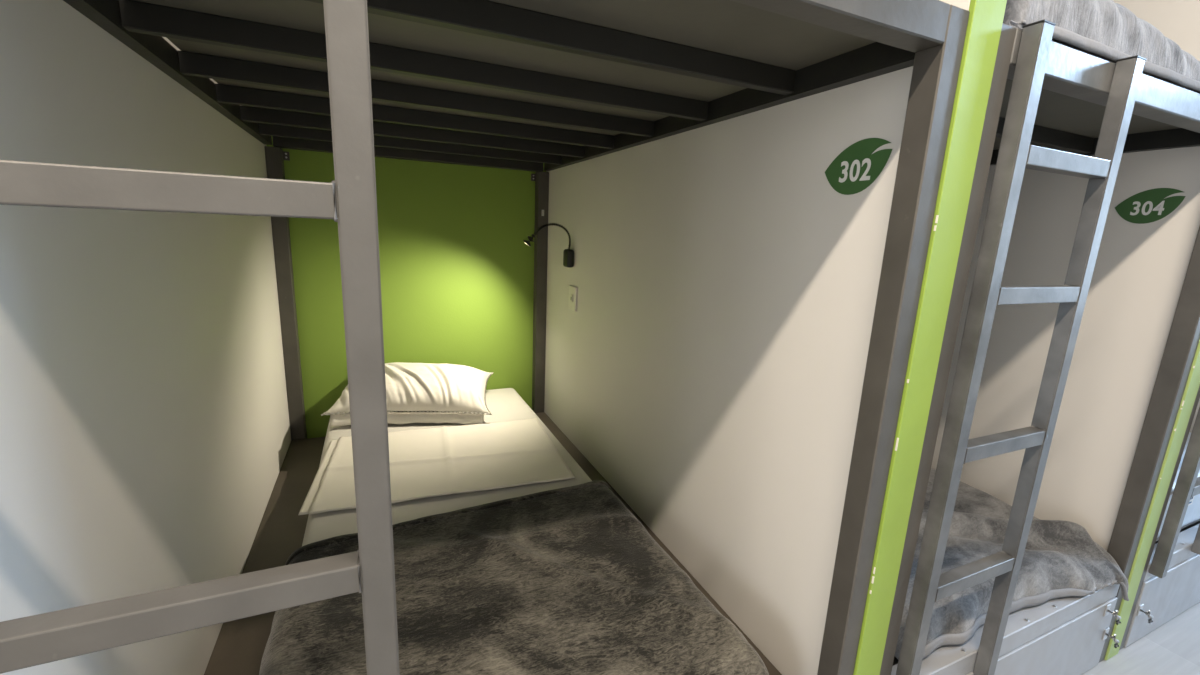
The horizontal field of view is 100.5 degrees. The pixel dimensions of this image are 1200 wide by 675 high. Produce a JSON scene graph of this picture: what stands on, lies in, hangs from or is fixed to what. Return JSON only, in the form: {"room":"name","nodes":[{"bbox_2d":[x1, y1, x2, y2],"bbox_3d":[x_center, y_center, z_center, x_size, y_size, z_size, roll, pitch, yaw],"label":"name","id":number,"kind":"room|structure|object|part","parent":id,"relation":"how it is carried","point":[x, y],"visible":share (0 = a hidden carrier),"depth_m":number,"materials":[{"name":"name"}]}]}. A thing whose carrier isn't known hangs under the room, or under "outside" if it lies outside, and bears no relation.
{"room":"dormitory","nodes":[
{"label":"dormitory","id":0,"kind":"room"},
{"bbox_2d":[266,136,545,438],"bbox_3d":[0.319,-0.767,2.642,11.500,2.665,0.100,-3,13,-24],"label":"wall","id":1,"kind":"structure","parent":0,"point":[457,266],"depth_m":2.20,"materials":[{"name":"paint"}]},
{"bbox_2d":[1082,602,1199,674],"bbox_3d":[1.164,1.032,0.947,11.500,0.080,4.545,-3,13,-24],"label":"floor","id":2,"kind":"structure","parent":0,"point":[1173,648],"depth_m":1.43,"materials":[{"name":"laminate"}]},
{"bbox_2d":[0,0,290,674],"bbox_3d":[-0.921,-0.306,1.087,0.068,2.299,1.849,-3,13,-24],"label":"partition panel","id":3,"kind":"object","parent":2,"relation":"on","point":[145,434],"visible":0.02,"depth_m":0.75,"materials":[{"name":"white laminate"}]},
{"bbox_2d":[0,0,969,674],"bbox_3d":[-0.401,0.094,1.403,1.099,1.431,1.874,-3,13,-24],"label":"bunk bed","id":4,"kind":"object","parent":2,"relation":"on","point":[525,85],"visible":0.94,"depth_m":0.77,"materials":[{"name":"paint"}]},
{"bbox_3d":[-0.865,-0.551,1.054,0.028,0.042,1.751,-3,13,-24],"label":"rail","id":5,"kind":"part","parent":4,"relation":"part of","materials":[{"name":"metal"}]},
{"bbox_3d":[-1.251,-0.041,2.008,0.051,1.372,0.050,-3,13,-24],"label":"post","id":6,"kind":"part","parent":4,"relation":"part of","materials":[{"name":"metal"}]},
{"bbox_3d":[-0.214,0.201,0.478,0.030,1.236,0.026,-3,13,-24],"label":"ladder rail","id":7,"kind":"part","parent":4,"relation":"part of","materials":[{"name":"grey metal"}]},
{"bbox_2d":[302,388,591,545],"bbox_3d":[-0.436,0.504,1.544,0.804,0.136,1.754,-3,13,-24],"label":"mattress","id":8,"kind":"object","parent":4,"relation":"on","point":[505,404],"visible":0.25,"depth_m":1.48,"materials":[{"name":"white fabric"}]},
{"bbox_2d":[321,362,493,426],"bbox_3d":[-0.763,0.211,2.079,0.619,0.188,0.400,0,12,-11],"label":"pillow","id":9,"kind":"object","parent":8,"relation":"on","point":[415,392],"visible":0.77,"depth_m":1.96,"materials":[{"name":"white fabric"}]},
{"bbox_2d":[299,418,574,514],"bbox_3d":[-0.523,0.395,1.667,0.757,0.018,0.518,-2,13,-20],"label":"sheet","id":10,"kind":"object","parent":8,"relation":"on","point":[430,462],"visible":0.86,"depth_m":1.62,"materials":[{"name":"white fabric"}]},
{"bbox_2d":[259,480,768,674],"bbox_3d":[-0.215,0.601,1.041,0.938,0.172,0.761,-3,13,-24],"label":"blanket","id":11,"kind":"object","parent":8,"relation":"on","point":[566,580],"visible":0.91,"depth_m":1.00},
{"bbox_3d":[-0.294,-0.089,2.433,0.051,1.372,0.050,-3,13,-24],"label":"post","id":12,"kind":"part","parent":4,"relation":"part of","materials":[{"name":"metal"}]},
{"bbox_3d":[0.112,-0.600,1.488,0.028,0.042,1.751,-3,13,-24],"label":"rail","id":13,"kind":"part","parent":4,"relation":"part of","materials":[{"name":"metal"}]},
{"bbox_3d":[0.441,0.254,0.829,0.041,1.427,0.042,-3,13,-24],"label":"post","id":14,"kind":"part","parent":4,"relation":"part of","materials":[{"name":"metal"}]},
{"bbox_2d":[544,0,1006,674],"bbox_3d":[0.145,-0.360,1.561,0.068,2.299,1.849,-3,13,-24],"label":"partition panel","id":15,"kind":"object","parent":2,"relation":"on","point":[709,365],"visible":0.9,"depth_m":1.09,"materials":[{"name":"white laminate"}]},
{"bbox_2d":[523,223,573,267],"bbox_3d":[-0.206,-0.374,2.014,0.204,0.177,0.070,-3,13,-24],"label":"reading lamp","id":16,"kind":"object","parent":15,"relation":"attached to","point":[568,254],"visible":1,"depth_m":2.03,"materials":[{"name":"black plastic"}]},
{"bbox_2d":[568,285,577,310],"bbox_3d":[-0.114,-0.163,2.066,0.013,0.100,0.080,-3,13,-24],"label":"wall switch","id":17,"kind":"object","parent":15,"relation":"attached to","point":[573,290],"visible":1,"depth_m":2.05,"materials":[{"name":"white plastic"}]},
{"bbox_2d":[825,138,891,194],"bbox_3d":[0.430,-0.286,0.841,0.002,0.088,0.126,-3,13,-24],"label":"number sign","id":18,"kind":"object","parent":15,"relation":"attached to","point":[855,168],"visible":1,"depth_m":0.83,"materials":[{"name":"green plastic"}]},
{"bbox_2d":[880,19,1199,674],"bbox_3d":[0.621,0.042,1.857,1.004,1.431,1.874,-3,13,-24],"label":"bunk bed","id":19,"kind":"object","parent":2,"relation":"on","point":[1052,106],"visible":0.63,"depth_m":0.91,"materials":[{"name":"paint"}]},
{"bbox_3d":[0.541,0.249,0.873,0.041,1.427,0.042,-3,13,-24],"label":"post","id":20,"kind":"part","parent":19,"relation":"part of","materials":[{"name":"paint"}]},
{"bbox_3d":[0.601,0.160,0.841,0.030,1.236,0.026,-3,13,-24],"label":"ladder rail","id":21,"kind":"part","parent":19,"relation":"part of","materials":[{"name":"silver metal"}]},
{"bbox_3d":[0.964,0.822,1.175,0.915,0.212,0.007,-3,13,-24],"label":"storage panel","id":22,"kind":"part","parent":19,"relation":"part of","materials":[{"name":"silver metal"}]},
{"bbox_3d":[0.851,0.147,0.952,0.030,1.236,0.026,-3,13,-24],"label":"ladder rail","id":23,"kind":"part","parent":19,"relation":"part of","materials":[{"name":"silver metal"}]},
{"bbox_3d":[1.091,-0.650,1.923,0.028,0.042,1.751,-3,13,-24],"label":"rail","id":24,"kind":"part","parent":19,"relation":"part of","materials":[{"name":"metal"}]},
{"bbox_2d":[1052,39,1192,90],"bbox_3d":[0.601,-0.677,1.689,0.703,0.045,1.732,-3,13,-24],"label":"mattress","id":25,"kind":"object","parent":19,"relation":"on","point":[1054,40],"visible":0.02,"depth_m":0.91,"materials":[{"name":"white fabric"}]},
{"bbox_2d":[1003,0,1199,92],"bbox_3d":[0.781,-0.644,1.369,0.902,0.132,1.105,-3,13,-24],"label":"blanket","id":26,"kind":"object","parent":25,"relation":"on","point":[1107,29],"visible":0.14,"depth_m":0.81,"materials":[{"name":"grey fabric"}]},
{"bbox_3d":[1.420,0.205,1.263,0.041,1.427,0.042,-3,13,-24],"label":"post","id":27,"kind":"part","parent":19,"relation":"part of","materials":[{"name":"metal"}]},
{"bbox_2d":[931,0,1199,659],"bbox_3d":[1.123,-0.409,1.995,0.068,2.299,1.849,-3,13,-24],"label":"partition panel","id":28,"kind":"object","parent":2,"relation":"on","point":[1140,270],"visible":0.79,"depth_m":1.39,"materials":[{"name":"white laminate"}]},
{"bbox_2d":[1115,188,1185,223],"bbox_3d":[1.406,-0.337,1.281,0.002,0.088,0.126,-3,13,-24],"label":"number sign","id":29,"kind":"object","parent":28,"relation":"attached to","point":[1148,206],"visible":1,"depth_m":1.28,"materials":[{"name":"green plastic"}]},
{"bbox_2d":[1119,386,1199,649],"bbox_3d":[1.643,-0.009,2.311,1.099,1.431,1.874,-3,13,-24],"label":"bunk bed","id":30,"kind":"object","parent":2,"relation":"on","point":[1169,585],"visible":0.25,"depth_m":1.43,"materials":[{"name":"paint"}]},
{"bbox_3d":[1.986,0.770,1.629,1.010,0.212,0.007,-3,13,-24],"label":"storage panel","id":31,"kind":"part","parent":30,"relation":"part of","materials":[{"name":"silver metal"}]},
{"bbox_3d":[1.581,0.084,1.270,0.030,1.182,0.026,-3,13,-24],"label":"ladder rail","id":32,"kind":"part","parent":30,"relation":"part of","materials":[{"name":"silver metal"}]},
{"bbox_2d":[1156,432,1199,540],"bbox_3d":[1.601,0.327,2.405,0.880,0.187,1.808,-3,13,-24],"label":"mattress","id":33,"kind":"object","parent":30,"relation":"on","point":[1192,515],"visible":0.03,"depth_m":1.56,"materials":[{"name":"grey fabric"}]},
{"bbox_3d":[1.831,0.071,1.381,0.030,1.182,0.026,-3,13,-24],"label":"ladder rail","id":34,"kind":"part","parent":30,"relation":"part of","materials":[{"name":"silver metal"}]},
{"bbox_2d":[1189,399,1199,432],"bbox_3d":[2.188,-0.463,2.469,0.068,2.299,1.849,-3,13,-24],"label":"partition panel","id":35,"kind":"object","parent":2,"relation":"on","point":[1198,405],"visible":0.02,"depth_m":2.01,"materials":[{"name":"white laminate"}]},
{"bbox_3d":[0.603,0.461,2.022,0.713,0.111,1.725,-3,13,-24],"label":"mattress","id":36,"kind":"object","parent":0,"visible":0},
{"bbox_2d":[895,468,1128,659],"bbox_3d":[0.776,0.504,1.646,0.833,0.175,1.180,-3,13,-24],"label":"blanket","id":37,"kind":"object","parent":36,"relation":"on","point":[1061,558],"visible":0.2,"depth_m":1.26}
]}

